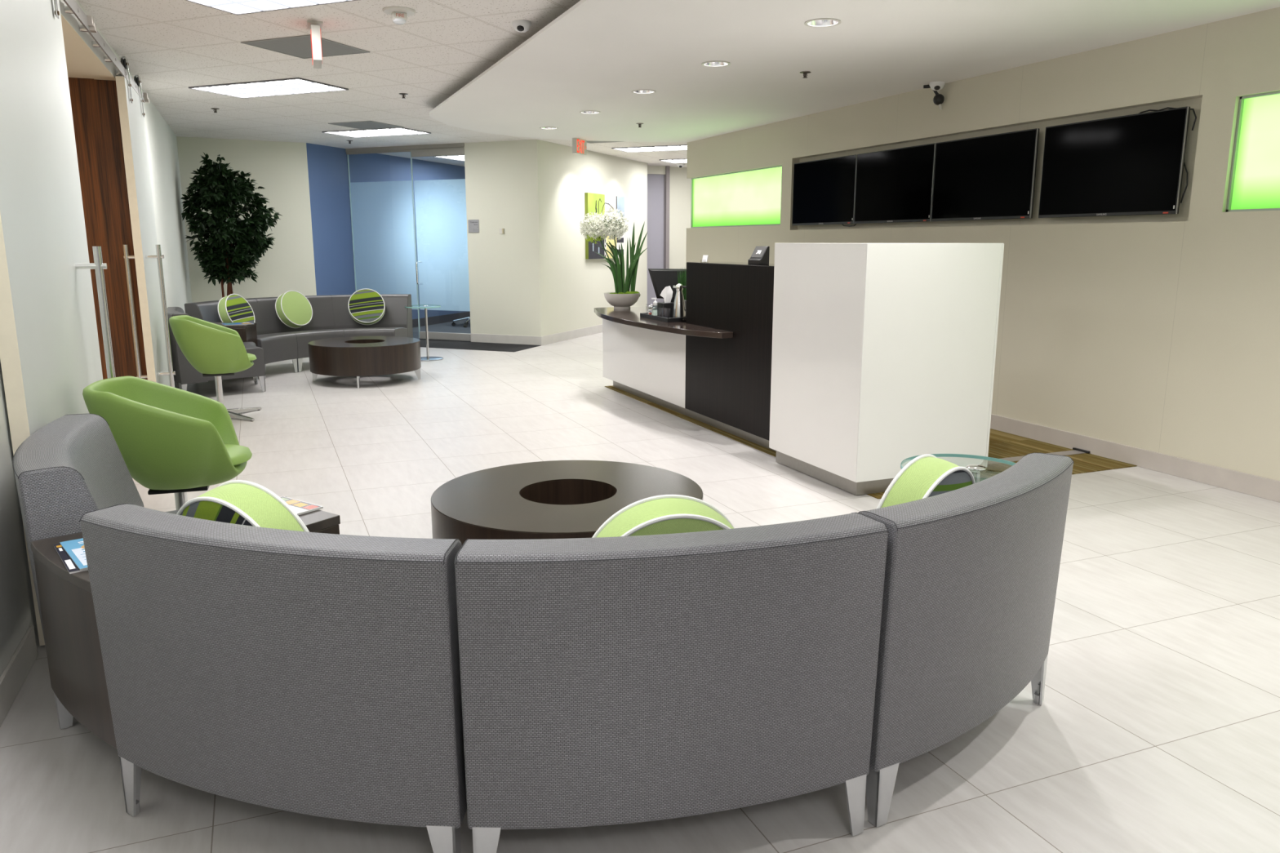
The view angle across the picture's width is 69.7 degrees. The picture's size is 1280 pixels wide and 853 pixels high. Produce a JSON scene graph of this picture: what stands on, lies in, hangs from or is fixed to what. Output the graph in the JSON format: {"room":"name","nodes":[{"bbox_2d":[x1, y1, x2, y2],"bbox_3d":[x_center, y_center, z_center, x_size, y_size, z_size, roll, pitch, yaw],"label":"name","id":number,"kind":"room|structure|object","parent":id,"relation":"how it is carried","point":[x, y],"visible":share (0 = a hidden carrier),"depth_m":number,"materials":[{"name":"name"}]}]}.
{"room":"office reception lobby","nodes":[
{"label":"office reception lobby","id":0,"kind":"room"},
{"bbox_2d":[60,13,115,80],"bbox_3d":[-4.807,-2.092,4.640,3.499,0.044,2.760,-5,12,-22],"label":"ceiling","id":1,"kind":"structure","parent":0,"point":[82,62],"depth_m":5.75,"materials":[{"name":"beige paint"}]},
{"bbox_2d":[0,0,192,676],"bbox_3d":[-2.624,-0.767,4.004,0.140,2.710,17.540,-5,12,-22],"label":"wall","id":2,"kind":"structure","parent":0,"point":[17,611],"depth_m":4.86,"materials":[{"name":"paint"}]},
{"bbox_2d":[0,0,149,645],"bbox_3d":[-3.025,-1.015,5.298,0.246,2.655,5.680,-5,12,-22],"label":"door","id":3,"kind":"structure","parent":2,"relation":"in","point":[50,353],"depth_m":3.52,"materials":[{"name":"glass"}]},
{"bbox_2d":[0,382,177,727],"bbox_3d":[-2.550,0.503,4.280,0.012,0.110,17.520,-5,12,-22],"label":"baseboard","id":4,"kind":"structure","parent":2,"relation":"attached to","point":[11,680],"depth_m":2.90,"materials":[{"name":"stone"}]},
{"bbox_2d":[115,55,175,387],"bbox_3d":[-3.787,-1.378,7.106,0.246,2.655,1.173,-5,12,-22],"label":"door","id":5,"kind":"structure","parent":2,"relation":"in","point":[148,256],"depth_m":6.73,"materials":[{"name":"glass"}]},
{"bbox_2d":[67,77,147,380],"bbox_3d":[-5.274,-1.092,6.126,3.397,2.510,0.074,-5,12,-22],"label":"wall","id":6,"kind":"structure","parent":0,"point":[94,102],"depth_m":6.59,"materials":[{"name":"red wood"}]},
{"bbox_2d":[176,136,316,302],"bbox_3d":[-5.269,-2.453,12.398,1.630,2.710,0.120,-6,13,-29],"label":"wall","id":7,"kind":"structure","parent":0,"point":[280,167],"depth_m":12.42,"materials":[{"name":"beige paint"}]},
{"bbox_2d":[77,0,687,167],"bbox_3d":[-0.239,-3.134,8.649,15.500,0.100,25.000,-5,12,-22],"label":"ceiling","id":8,"kind":"structure","parent":0,"point":[173,46],"depth_m":6.86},
{"bbox_2d":[188,77,348,97],"bbox_3d":[-3.237,-2.950,8.020,1.220,0.012,0.610,5,12,22],"label":"recessed light","id":9,"kind":"object","parent":8,"relation":"in","point":[291,86],"visible":1,"depth_m":7.99,"materials":[{"name":"plastic"}]},
{"bbox_2d":[186,0,355,14],"bbox_3d":[-1.921,-2.322,4.893,1.220,0.012,0.610,5,12,22],"label":"recessed light","id":10,"kind":"object","parent":8,"relation":"in","point":[233,6],"visible":1,"depth_m":5.18,"materials":[{"name":"plastic"}]},
{"bbox_2d":[240,34,369,58],"bbox_3d":[-2.297,-2.616,6.341,0.596,0.006,0.596,5,12,22],"label":"ceiling vent","id":11,"kind":"object","parent":8,"relation":"in","point":[300,46],"visible":1,"depth_m":6.33,"materials":[{"name":"metal"}]},
{"bbox_2d":[306,20,323,68],"bbox_3d":[-2.006,-2.370,5.697,0.090,0.235,0.300,-4,12,-19],"label":"exit sign","id":12,"kind":"object","parent":8,"relation":"hanging from","point":[315,26],"visible":1,"depth_m":5.58,"materials":[{"name":"white plastic"}]},
{"bbox_2d":[328,120,404,129],"bbox_3d":[-3.146,-3.466,10.573,0.596,0.006,0.596,5,12,22],"label":"ceiling vent","id":13,"kind":"object","parent":8,"relation":"in","point":[362,125],"visible":1,"depth_m":10.57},
{"bbox_2d":[321,127,431,137],"bbox_3d":[-3.221,-3.599,11.252,1.160,0.012,0.610,5,12,22],"label":"recessed light","id":14,"kind":"object","parent":8,"relation":"in","point":[395,131],"visible":1,"depth_m":11.25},
{"bbox_2d":[382,6,415,24],"bbox_3d":[-1.399,-2.380,5.344,0.188,0.076,0.188,-5,12,-22],"label":"fire alarm strobe","id":15,"kind":"object","parent":8,"relation":"attached to","point":[399,15],"visible":1,"depth_m":5.31,"materials":[{"name":"white plastic"}]},
{"bbox_2d":[399,93,408,98],"bbox_3d":[-2.147,-3.002,8.347,0.080,0.039,0.080,-5,12,-22],"label":"sprinkler","id":16,"kind":"object","parent":8,"relation":"attached to","point":[402,94],"visible":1,"depth_m":8.34,"materials":[{"name":"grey metal"}]},
{"bbox_2d":[435,155,464,160],"bbox_3d":[-2.728,-4.312,14.804,0.610,0.012,1.220,5,12,22],"label":"recessed light","id":17,"kind":"object","parent":8,"relation":"in","point":[460,157],"visible":0.23,"depth_m":14.53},
{"bbox_2d":[511,19,531,32],"bbox_3d":[-0.723,-2.445,5.627,0.118,0.060,0.118,1,11,6],"label":"dome camera","id":18,"kind":"object","parent":8,"relation":"attached to","point":[519,25],"visible":1,"depth_m":5.59,"materials":[{"name":"white plastic"}]},
{"bbox_2d":[586,140,625,142],"bbox_3d":[-0.519,-3.771,12.093,0.596,0.006,0.596,5,12,22],"label":"ceiling vent","id":19,"kind":"object","parent":8,"relation":"in","point":[588,141],"visible":0.24,"depth_m":12.30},
{"bbox_2d":[611,144,687,152],"bbox_3d":[0.273,-3.987,13.183,1.220,0.012,0.610,5,12,22],"label":"recessed light","id":20,"kind":"object","parent":8,"relation":"in","point":[681,147],"visible":0.74,"depth_m":13.21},
{"bbox_2d":[658,158,687,163],"bbox_3d":[0.999,-4.367,15.075,1.220,0.012,0.650,5,12,22],"label":"recessed light","id":21,"kind":"object","parent":8,"relation":"in","point":[680,160],"visible":0.33,"depth_m":15.12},
{"bbox_2d":[662,159,687,162],"bbox_3d":[0.999,-4.370,15.074,1.192,0.005,0.622,5,12,22],"label":"diffuser","id":22,"kind":"object","parent":21,"relation":"attached to","point":[664,160],"depth_m":15.12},
{"bbox_2d":[306,142,469,319],"bbox_3d":[-3.633,-3.060,15.418,0.120,2.710,5.752,4,12,19],"label":"wall","id":23,"kind":"structure","parent":0,"point":[327,166],"depth_m":13.27,"materials":[{"name":"paint"}]},
{"bbox_2d":[346,151,420,337],"bbox_3d":[-3.717,-2.613,13.346,1.118,2.610,0.023,5,12,23],"label":"window","id":24,"kind":"structure","parent":23,"relation":"in","point":[383,224],"depth_m":13.33,"materials":[{"name":"clear glass"}]},
{"bbox_2d":[412,311,470,327],"bbox_3d":[-3.474,-1.848,15.898,0.014,0.136,4.568,4,12,19],"label":"baseboard","id":25,"kind":"structure","parent":23,"relation":"attached to","point":[447,317],"depth_m":15.92,"materials":[{"name":"stone"}]},
{"bbox_2d":[412,319,540,351],"bbox_3d":[-2.479,-1.627,15.148,4.242,0.006,5.578,5,12,23],"label":"floor","id":26,"kind":"structure","parent":0,"point":[470,345],"depth_m":12.82,"materials":[{"name":"carpet"}]},
{"bbox_2d":[451,315,470,327],"bbox_3d":[-2.824,-2.190,15.399,0.627,1.000,0.641,-9,15,-39],"label":"office chair","id":27,"kind":"object","parent":26,"relation":"on","point":[468,318],"visible":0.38,"depth_m":15.41,"materials":[{"name":"silver metal"}]},
{"bbox_2d":[463,139,546,336],"bbox_3d":[-1.843,-2.494,12.598,1.134,2.710,0.140,5,12,23],"label":"wall","id":28,"kind":"structure","parent":0,"point":[497,182],"depth_m":12.53,"materials":[{"name":"beige paint"}]},
{"bbox_2d":[345,142,464,154],"bbox_3d":[-3.313,-3.897,12.905,2.030,0.078,0.060,5,12,23],"label":"trim","id":29,"kind":"structure","parent":28,"relation":"attached to","point":[406,148],"depth_m":12.92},
{"bbox_2d":[410,146,471,341],"bbox_3d":[-2.811,-2.533,12.906,0.875,2.643,0.155,5,12,23],"label":"door","id":30,"kind":"structure","parent":28,"relation":"in","point":[442,268],"depth_m":12.96,"materials":[{"name":"clear glass"}]},
{"bbox_2d":[467,219,479,232],"bbox_3d":[-2.290,-2.759,12.656,0.170,0.176,0.014,5,12,23],"label":"room sign","id":31,"kind":"object","parent":28,"relation":"attached to","point":[473,224],"visible":1,"depth_m":12.65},
{"bbox_2d":[499,228,504,233],"bbox_3d":[-1.877,-2.655,12.487,0.075,0.072,0.030,5,12,23],"label":"thermostat","id":32,"kind":"object","parent":28,"relation":"attached to","point":[501,230],"visible":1,"depth_m":12.48,"materials":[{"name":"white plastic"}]},
{"bbox_2d":[527,139,647,336],"bbox_3d":[-0.677,-2.809,14.167,0.140,2.710,4.005,4,12,21],"label":"wall","id":33,"kind":"structure","parent":0,"point":[575,285],"depth_m":13.28,"materials":[{"name":"beige paint"}]},
{"bbox_2d":[471,324,602,345],"bbox_3d":[-1.077,-1.574,14.583,1.143,0.125,4.011,5,12,23],"label":"baseboard","id":34,"kind":"structure","parent":33,"relation":"attached to","point":[557,337],"depth_m":12.88,"materials":[{"name":"stone"}]},
{"bbox_2d":[584,192,624,218],"bbox_3d":[-0.557,-3.368,14.087,0.060,0.358,1.492,4,12,21],"label":"painting","id":35,"kind":"object","parent":33,"relation":"attached to","point":[597,203],"depth_m":13.97,"materials":[{"name":"fabric"}]},
{"bbox_2d":[585,231,624,258],"bbox_3d":[-0.557,-2.803,14.202,0.060,0.401,1.479,4,12,21],"label":"painting","id":36,"kind":"object","parent":33,"relation":"attached to","point":[590,250],"depth_m":14.07,"materials":[{"name":"fabric"}]},
{"bbox_2d":[0,332,1279,852],"bbox_3d":[-0.239,-0.369,9.205,15.500,0.120,25.000,-5,12,-22],"label":"floor","id":37,"kind":"structure","parent":0,"point":[1155,728],"depth_m":3.07,"materials":[{"name":"tile"}]},
{"bbox_2d":[12,413,178,728],"bbox_3d":[-1.581,0.392,3.136,0.815,0.778,0.946,-5,13,-25],"label":"sofa section","id":38,"kind":"object","parent":37,"relation":"on","point":[73,466],"visible":0.34,"depth_m":2.69,"materials":[{"name":"fabric"}]},
{"bbox_2d":[82,376,252,510],"bbox_3d":[-1.999,0.207,3.967,0.613,0.814,0.571,-2,12,-11],"label":"swivel armchair","id":39,"kind":"object","parent":37,"relation":"on","point":[169,439],"visible":0.93,"depth_m":3.78,"materials":[{"name":"green fabric"}]},
{"bbox_2d":[208,444,252,468],"bbox_3d":[-1.933,0.144,3.977,0.470,0.083,0.380,-4,12,-18],"label":"seat cushion","id":40,"kind":"object","parent":39,"relation":"on","point":[237,456],"depth_m":3.92,"materials":[{"name":"green fabric"}]},
{"bbox_2d":[168,315,261,421],"bbox_3d":[-3.393,-0.474,7.359,0.613,0.814,0.571,-4,12,-18],"label":"swivel armchair","id":41,"kind":"object","parent":37,"relation":"on","point":[213,349],"visible":0.97,"depth_m":7.15,"materials":[{"name":"fabric"}]},
{"bbox_2d":[247,353,256,361],"bbox_3d":[-3.330,-0.538,7.376,0.470,0.083,0.380,-5,13,-25],"label":"seat cushion","id":42,"kind":"object","parent":41,"relation":"on","point":[251,357],"depth_m":7.36,"materials":[{"name":"green fabric"}]},
{"bbox_2d":[166,306,265,391],"bbox_3d":[-4.020,-0.720,8.672,0.815,0.778,0.946,-6,13,-29],"label":"sofa section","id":43,"kind":"object","parent":37,"relation":"on","point":[185,373],"visible":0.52,"depth_m":8.27,"materials":[{"name":"grey fabric"}]},
{"bbox_2d":[180,152,281,297],"bbox_3d":[-5.112,-2.150,11.507,1.027,2.467,1.080,6,13,28],"label":"potted ficus","id":44,"kind":"object","parent":37,"relation":"on","point":[224,261],"visible":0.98,"depth_m":11.27,"materials":[{"name":"green plant"}]},
{"bbox_2d":[184,297,297,378],"bbox_3d":[-4.175,-0.943,9.783,0.815,0.778,0.946,4,12,17],"label":"sofa section","id":45,"kind":"object","parent":37,"relation":"on","point":[277,347],"visible":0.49,"depth_m":9.66,"materials":[{"name":"grey fabric"}]},
{"bbox_2d":[212,322,257,346],"bbox_3d":[-4.250,-0.798,9.224,0.713,0.455,0.548,-1,11,-5],"label":"table","id":46,"kind":"object","parent":45,"relation":"attached to","point":[247,333],"visible":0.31,"depth_m":9.14,"materials":[{"name":"brown wood"}]},
{"bbox_2d":[221,322,253,325],"bbox_3d":[-4.022,-1.027,9.189,0.272,0.005,0.205,-7,13,-32],"label":"magazine","id":47,"kind":"object","parent":46,"relation":"on","point":[235,323],"visible":1,"depth_m":9.17,"materials":[{"name":"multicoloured paper"}]},
{"bbox_2d":[217,293,255,322],"bbox_3d":[-4.237,-1.183,9.655,0.241,0.420,0.412,3,12,13],"label":"round cushion","id":48,"kind":"object","parent":45,"relation":"on","point":[233,308],"visible":0.7,"depth_m":9.57,"materials":[{"name":"green fabric"}]},
{"bbox_2d":[79,503,466,852],"bbox_3d":[-0.737,0.545,2.374,0.946,0.778,0.815,4,12,17],"label":"sofa section","id":49,"kind":"object","parent":37,"relation":"on","point":[310,673],"visible":0.89,"depth_m":1.97,"materials":[{"name":"fabric"}]},
{"bbox_2d":[30,496,340,748],"bbox_3d":[-1.256,0.522,2.650,0.520,0.455,0.711,10,15,40],"label":"table","id":50,"kind":"object","parent":49,"relation":"attached to","point":[71,635],"visible":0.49,"depth_m":2.37,"materials":[{"name":"brown wood"}]},
{"bbox_2d":[53,543,88,573],"bbox_3d":[-1.417,0.329,2.439,0.205,0.005,0.272,-9,14,-38],"label":"magazine","id":51,"kind":"object","parent":50,"relation":"on","point":[69,564],"visible":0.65,"depth_m":2.35,"materials":[{"name":"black paper"}]},
{"bbox_2d":[59,537,88,570],"bbox_3d":[-1.402,0.322,2.449,0.205,0.005,0.272,-10,15,-40],"label":"magazine","id":52,"kind":"object","parent":51,"relation":"on","point":[75,548],"visible":0.18,"depth_m":2.41,"materials":[{"name":"blue paper"}]},
{"bbox_2d":[280,496,323,515],"bbox_3d":[-1.136,0.260,2.779,0.205,0.007,0.272,8,14,34],"label":"magazine","id":53,"kind":"object","parent":50,"relation":"on","point":[300,507],"visible":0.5,"depth_m":2.83,"materials":[{"name":"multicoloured paper"}]},
{"bbox_2d":[177,480,309,532],"bbox_3d":[-0.996,0.344,2.338,0.412,0.422,0.186,6,13,27],"label":"round cushion","id":54,"kind":"object","parent":49,"relation":"on","point":[241,502],"visible":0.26,"depth_m":2.24,"materials":[{"name":"green fabric"}]},
{"bbox_2d":[254,294,344,372],"bbox_3d":[-3.784,-1.065,10.389,0.946,0.778,0.815,-10,15,-42],"label":"sofa section","id":55,"kind":"object","parent":37,"relation":"on","point":[322,324],"visible":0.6,"depth_m":10.30,"materials":[{"name":"grey fabric"}]},
{"bbox_2d":[275,290,312,328],"bbox_3d":[-3.875,-1.313,10.301,0.241,0.420,0.411,6,13,29],"label":"round cushion","id":56,"kind":"object","parent":55,"relation":"on","point":[293,308],"visible":1,"depth_m":10.23,"materials":[{"name":"green fabric"}]},
{"bbox_2d":[308,336,421,388],"bbox_3d":[-2.798,-0.671,9.390,1.090,0.400,1.090,-5,12,-22],"label":"coffee table","id":57,"kind":"object","parent":37,"relation":"on","point":[352,356],"visible":1,"depth_m":8.96,"materials":[{"name":"brown wood"}]},
{"bbox_2d":[329,293,413,337],"bbox_3d":[-3.139,-1.133,10.730,0.946,0.778,0.815,-3,12,-13],"label":"sofa section","id":58,"kind":"object","parent":37,"relation":"on","point":[397,319],"visible":0.57,"depth_m":10.84,"materials":[{"name":"grey fabric"}]},
{"bbox_2d":[347,288,385,324],"bbox_3d":[-3.183,-1.394,10.706,0.412,0.420,0.241,-3,12,-14],"label":"round cushion","id":59,"kind":"object","parent":58,"relation":"on","point":[366,306],"visible":1,"depth_m":10.65,"materials":[{"name":"green fabric"}]},
{"bbox_2d":[404,304,443,360],"bbox_3d":[-2.595,-1.131,11.050,0.422,0.649,0.422,-5,12,-22],"label":"glass side table","id":60,"kind":"object","parent":37,"relation":"on","point":[428,357],"visible":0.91,"depth_m":11.04,"materials":[{"name":"silver metal"}]},
{"bbox_2d":[431,460,702,545],"bbox_3d":[-0.290,0.459,3.766,1.090,0.400,1.090,-5,12,-22],"label":"coffee table","id":61,"kind":"object","parent":37,"relation":"on","point":[553,499],"visible":0.5,"depth_m":3.71,"materials":[{"name":"brown wood"}]},
{"bbox_2d":[454,512,888,852],"bbox_3d":[0.015,0.552,2.342,0.946,0.778,0.815,-3,12,-12],"label":"sofa section","id":62,"kind":"object","parent":37,"relation":"on","point":[620,680],"visible":1,"depth_m":1.95,"materials":[{"name":"fabric"}]},
{"bbox_2d":[591,494,734,537],"bbox_3d":[0.065,0.371,2.208,0.412,0.422,0.185,-3,12,-13],"label":"round cushion","id":63,"kind":"object","parent":62,"relation":"on","point":[664,513],"visible":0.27,"depth_m":2.12,"materials":[{"name":"green fabric"}]},
{"bbox_2d":[900,453,1016,483],"bbox_3d":[1.102,0.449,3.180,0.422,0.649,0.422,-5,12,-22],"label":"glass side table","id":64,"kind":"object","parent":37,"relation":"on","point":[957,457],"visible":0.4,"depth_m":3.23,"materials":[{"name":"glass"}]},
{"bbox_2d":[858,453,1073,826],"bbox_3d":[0.684,0.482,2.687,0.946,0.778,0.815,-10,15,-42],"label":"sofa section","id":65,"kind":"object","parent":37,"relation":"on","point":[971,571],"visible":0.7,"depth_m":2.25,"materials":[{"name":"fabric"}]},
{"bbox_2d":[876,453,975,508],"bbox_3d":[0.799,0.289,2.615,0.412,0.422,0.185,-11,16,-43],"label":"round cushion","id":66,"kind":"object","parent":65,"relation":"on","point":[927,475],"visible":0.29,"depth_m":2.49,"materials":[{"name":"green fabric"}]},
{"bbox_2d":[647,166,691,306],"bbox_3d":[2.062,-3.445,17.335,4.700,2.710,0.100,-5,12,-22],"label":"wall","id":67,"kind":"structure","parent":0,"point":[680,187],"depth_m":16.58,"materials":[{"name":"beige paint"}]},
{"bbox_2d":[647,165,665,174],"bbox_3d":[0.177,-4.546,16.293,0.600,0.140,0.150,-5,12,-22],"label":"trim","id":68,"kind":"structure","parent":67,"relation":"attached to","point":[660,170],"depth_m":16.26,"materials":[{"name":"beige paint"}]},
{"bbox_2d":[663,165,670,302],"bbox_3d":[0.471,-3.300,16.611,0.065,2.710,0.150,-5,12,-22],"label":"trim","id":69,"kind":"structure","parent":67,"relation":"attached to","point":[667,176],"depth_m":16.48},
{"bbox_2d":[429,0,1279,142],"bbox_3d":[1.770,-2.089,4.210,3.405,0.020,15.040,-5,12,-22],"label":"ceiling","id":70,"kind":"structure","parent":0,"point":[592,56],"depth_m":6.04,"materials":[{"name":"paint"}]},
{"bbox_2d":[539,126,558,129],"bbox_3d":[-0.983,-3.262,9.927,0.204,0.081,0.204,-5,12,-22],"label":"recessed light","id":71,"kind":"object","parent":70,"relation":"in","point":[543,127],"visible":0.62,"depth_m":9.98,"materials":[{"name":"white plastic"}]},
{"bbox_2d":[572,137,586,155],"bbox_3d":[-0.727,-3.364,11.052,0.090,0.175,0.290,5,12,22],"label":"exit sign","id":72,"kind":"object","parent":70,"relation":"hanging from","point":[579,145],"visible":1,"depth_m":11.00,"materials":[{"name":"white plastic"}]},
{"bbox_2d":[579,110,600,114],"bbox_3d":[-0.474,-3.019,8.717,0.204,0.081,0.204,-5,12,-22],"label":"recessed light","id":73,"kind":"object","parent":70,"relation":"in","point":[588,112],"visible":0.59,"depth_m":8.79,"materials":[{"name":"white plastic"}]},
{"bbox_2d":[631,89,656,93],"bbox_3d":[0.030,-2.779,7.521,0.204,0.081,0.204,-5,12,-22],"label":"recessed light","id":74,"kind":"object","parent":70,"relation":"in","point":[637,91],"visible":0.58,"depth_m":7.59,"materials":[{"name":"white plastic"}]},
{"bbox_2d":[701,61,730,66],"bbox_3d":[0.524,-2.543,6.347,0.204,0.081,0.204,-5,12,-22],"label":"recessed light","id":75,"kind":"object","parent":70,"relation":"in","point":[709,64],"visible":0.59,"depth_m":6.42,"materials":[{"name":"white plastic"}]},
{"bbox_2d":[800,71,810,78],"bbox_3d":[1.200,-2.555,6.679,0.080,0.039,0.080,-5,12,-22],"label":"sprinkler","id":76,"kind":"object","parent":70,"relation":"attached to","point":[805,73],"visible":1,"depth_m":6.67,"materials":[{"name":"black metal"}]},
{"bbox_2d":[804,17,840,26],"bbox_3d":[1.026,-2.304,5.155,0.204,0.081,0.204,-5,12,-22],"label":"recessed light","id":77,"kind":"object","parent":70,"relation":"in","point":[824,22],"visible":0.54,"depth_m":5.22,"materials":[{"name":"white plastic"}]},
{"bbox_2d":[928,80,945,90],"bbox_3d":[2.299,-2.632,7.115,0.118,0.060,0.118,3,12,14],"label":"dome camera","id":78,"kind":"object","parent":70,"relation":"attached to","point":[935,86],"visible":1,"depth_m":7.08,"materials":[{"name":"white plastic"}]},
{"bbox_2d":[604,385,1137,498],"bbox_3d":[1.397,-0.072,7.410,1.978,0.005,4.350,-5,12,-22],"label":"carpet","id":79,"kind":"structure","parent":0,"point":[1002,444],"depth_m":6.26,"materials":[{"name":"carpet"}]},
{"bbox_2d":[602,242,1004,495],"bbox_3d":[0.784,-0.703,7.036,0.919,1.380,4.310,-5,12,-22],"label":"reception desk","id":80,"kind":"object","parent":79,"relation":"on","point":[847,362],"visible":0.79,"depth_m":5.22,"materials":[{"name":"laminate"}]},
{"bbox_2d":[594,306,733,338],"bbox_3d":[0.369,-0.901,7.735,1.114,0.041,2.675,-5,12,-22],"label":"countertop","id":81,"kind":"structure","parent":80,"relation":"on","point":[630,317],"depth_m":7.17,"materials":[{"name":"stone"}]},
{"bbox_2d":[579,207,648,309],"bbox_3d":[-0.246,-1.574,8.611,0.640,0.934,0.356,-1,11,-4],"label":"flowering plant","id":82,"kind":"object","parent":81,"relation":"on","point":[622,299],"visible":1,"depth_m":8.58,"materials":[{"name":"green plant"}]},
{"bbox_2d":[604,292,639,309],"bbox_3d":[-0.170,-1.189,8.694,0.346,0.146,0.346,-5,12,-22],"label":"bowl","id":83,"kind":"object","parent":81,"relation":"on","point":[620,300],"depth_m":8.58,"materials":[{"name":"white ceramic"}]},
{"bbox_2d":[640,312,685,322],"bbox_3d":[0.259,-0.896,7.519,0.326,0.034,0.569,-5,12,-22],"label":"tray","id":84,"kind":"object","parent":81,"relation":"on","point":[646,315],"visible":0.42,"depth_m":7.30,"materials":[{"name":"black plastic"}]},
{"bbox_2d":[647,303,655,315],"bbox_3d":[0.099,-0.972,7.686,0.080,0.105,0.064,-5,12,-22],"label":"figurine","id":85,"kind":"object","parent":84,"relation":"on","point":[651,304],"visible":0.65,"depth_m":7.68,"materials":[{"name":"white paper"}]},
{"bbox_2d":[651,297,657,315],"bbox_3d":[0.127,-0.983,7.602,0.059,0.160,0.059,5,12,22],"label":"sanitizer bottle","id":86,"kind":"object","parent":84,"relation":"on","point":[654,312],"visible":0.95,"depth_m":7.58,"materials":[{"name":"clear plastic"}]},
{"bbox_2d":[657,285,674,318],"bbox_3d":[0.219,-1.023,7.539,0.120,0.262,0.120,-5,12,-22],"label":"tissue box","id":87,"kind":"object","parent":84,"relation":"on","point":[667,293],"visible":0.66,"depth_m":7.50,"materials":[{"name":"black plastic"}]},
{"bbox_2d":[672,283,686,317],"bbox_3d":[0.320,-0.993,7.321,0.120,0.289,0.106,11,16,43],"label":"carafe","id":88,"kind":"object","parent":84,"relation":"on","point":[679,311],"visible":0.79,"depth_m":7.29,"materials":[{"name":"metal"}]},
{"bbox_2d":[648,268,686,302],"bbox_3d":[0.292,-1.230,8.291,0.438,0.385,0.170,0,11,0],"label":"monitor","id":89,"kind":"object","parent":81,"relation":"on","point":[661,278],"visible":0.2,"depth_m":8.23,"materials":[{"name":"black plastic"}]},
{"bbox_2d":[677,267,686,309],"bbox_3d":[0.432,-1.169,7.897,0.186,0.420,0.303,-5,12,-22],"label":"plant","id":90,"kind":"object","parent":81,"relation":"on","point":[683,282],"visible":0.16,"depth_m":7.89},
{"bbox_2d":[702,254,708,262],"bbox_3d":[0.485,-1.262,6.914,0.050,0.053,0.040,9,14,37],"label":"card holder","id":91,"kind":"object","parent":80,"relation":"on","point":[704,259],"visible":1,"depth_m":6.92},
{"bbox_2d":[747,246,769,264],"bbox_3d":[0.815,-1.176,6.310,0.105,0.122,0.104,-11,16,-44],"label":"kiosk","id":92,"kind":"object","parent":80,"relation":"on","point":[760,255],"visible":0.99,"depth_m":6.29,"materials":[{"name":"black plastic"}]},
{"bbox_2d":[987,449,1085,464],"bbox_3d":[2.443,0.211,5.976,1.155,0.004,0.090,-5,12,-22],"label":"floor raceway","id":93,"kind":"structure","parent":79,"relation":"on","point":[1074,451],"depth_m":6.10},
{"bbox_2d":[685,6,1279,480],"bbox_3d":[3.514,-0.969,5.009,0.250,2.710,14.750,-5,12,-22],"label":"wall","id":94,"kind":"structure","parent":0,"point":[1156,333],"depth_m":5.85,"materials":[{"name":"beige paint"}]},
{"bbox_2d":[690,164,782,227],"bbox_3d":[1.074,-2.592,10.498,0.030,0.604,2.208,-5,12,-22],"label":"light panel","id":95,"kind":"object","parent":94,"relation":"attached to","point":[748,197],"visible":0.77,"depth_m":10.42,"materials":[{"name":"glass"}]},
{"bbox_2d":[791,154,857,225],"bbox_3d":[1.780,-2.245,8.805,0.084,0.608,1.052,-5,12,-22],"label":"television","id":96,"kind":"object","parent":94,"relation":"attached to","point":[824,189],"visible":1,"depth_m":8.74,"materials":[{"name":"black plastic"}]},
{"bbox_2d":[853,142,936,223],"bbox_3d":[2.183,-2.053,7.848,0.084,0.608,1.040,-5,12,-22],"label":"television","id":97,"kind":"object","parent":94,"relation":"attached to","point":[894,185],"visible":1,"depth_m":7.78,"materials":[{"name":"black plastic"}]},
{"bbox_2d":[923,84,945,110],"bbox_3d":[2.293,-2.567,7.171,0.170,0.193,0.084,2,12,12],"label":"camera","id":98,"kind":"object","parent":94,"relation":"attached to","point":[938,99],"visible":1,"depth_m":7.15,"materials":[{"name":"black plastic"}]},
{"bbox_2d":[931,128,1039,221],"bbox_3d":[2.584,-1.861,6.896,0.084,0.608,1.040,-5,12,-22],"label":"television","id":99,"kind":"object","parent":94,"relation":"attached to","point":[991,176],"visible":1,"depth_m":6.82,"materials":[{"name":"black plastic"}]},
{"bbox_2d":[1072,447,1089,453],"bbox_3d":[2.971,0.160,6.188,0.018,0.013,0.130,-5,12,-22],"label":"cap","id":100,"kind":"object","parent":94,"relation":"attached to","point":[1073,448],"visible":1,"depth_m":6.18,"materials":[{"name":"black plastic"}]},
{"bbox_2d":[1038,106,1190,217],"bbox_3d":[3.012,-1.657,5.880,0.084,0.608,1.058,-5,12,-22],"label":"television","id":101,"kind":"object","parent":94,"relation":"attached to","point":[1131,164],"visible":1,"depth_m":5.80,"materials":[{"name":"black plastic"}]},
{"bbox_2d":[1138,106,1196,130],"bbox_3d":[3.148,-1.839,5.526,0.019,0.153,0.421,-5,12,-22],"label":"cable","id":102,"kind":"object","parent":101,"relation":"attached to","point":[1193,111],"visible":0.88,"depth_m":5.48,"materials":[{"name":"black plastic"}]},
{"bbox_2d":[1180,163,1188,203],"bbox_3d":[3.219,-1.441,5.432,0.024,0.235,0.053,1,11,7],"label":"cable","id":103,"kind":"object","parent":101,"relation":"attached to","point":[1185,167],"visible":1,"depth_m":5.42,"materials":[{"name":"black plastic"}]},
{"bbox_2d":[990,413,1279,502],"bbox_3d":[3.393,0.313,5.216,0.012,0.115,14.750,-5,12,-22],"label":"baseboard","id":104,"kind":"structure","parent":94,"relation":"attached to","point":[1229,479],"depth_m":5.71,"materials":[{"name":"paint"}]},
{"bbox_2d":[1226,90,1279,212],"bbox_3d":[3.742,-1.321,4.162,0.030,0.620,2.166,-5,12,-22],"label":"light panel","id":105,"kind":"object","parent":94,"relation":"attached to","point":[1255,176],"visible":0.97,"depth_m":5.04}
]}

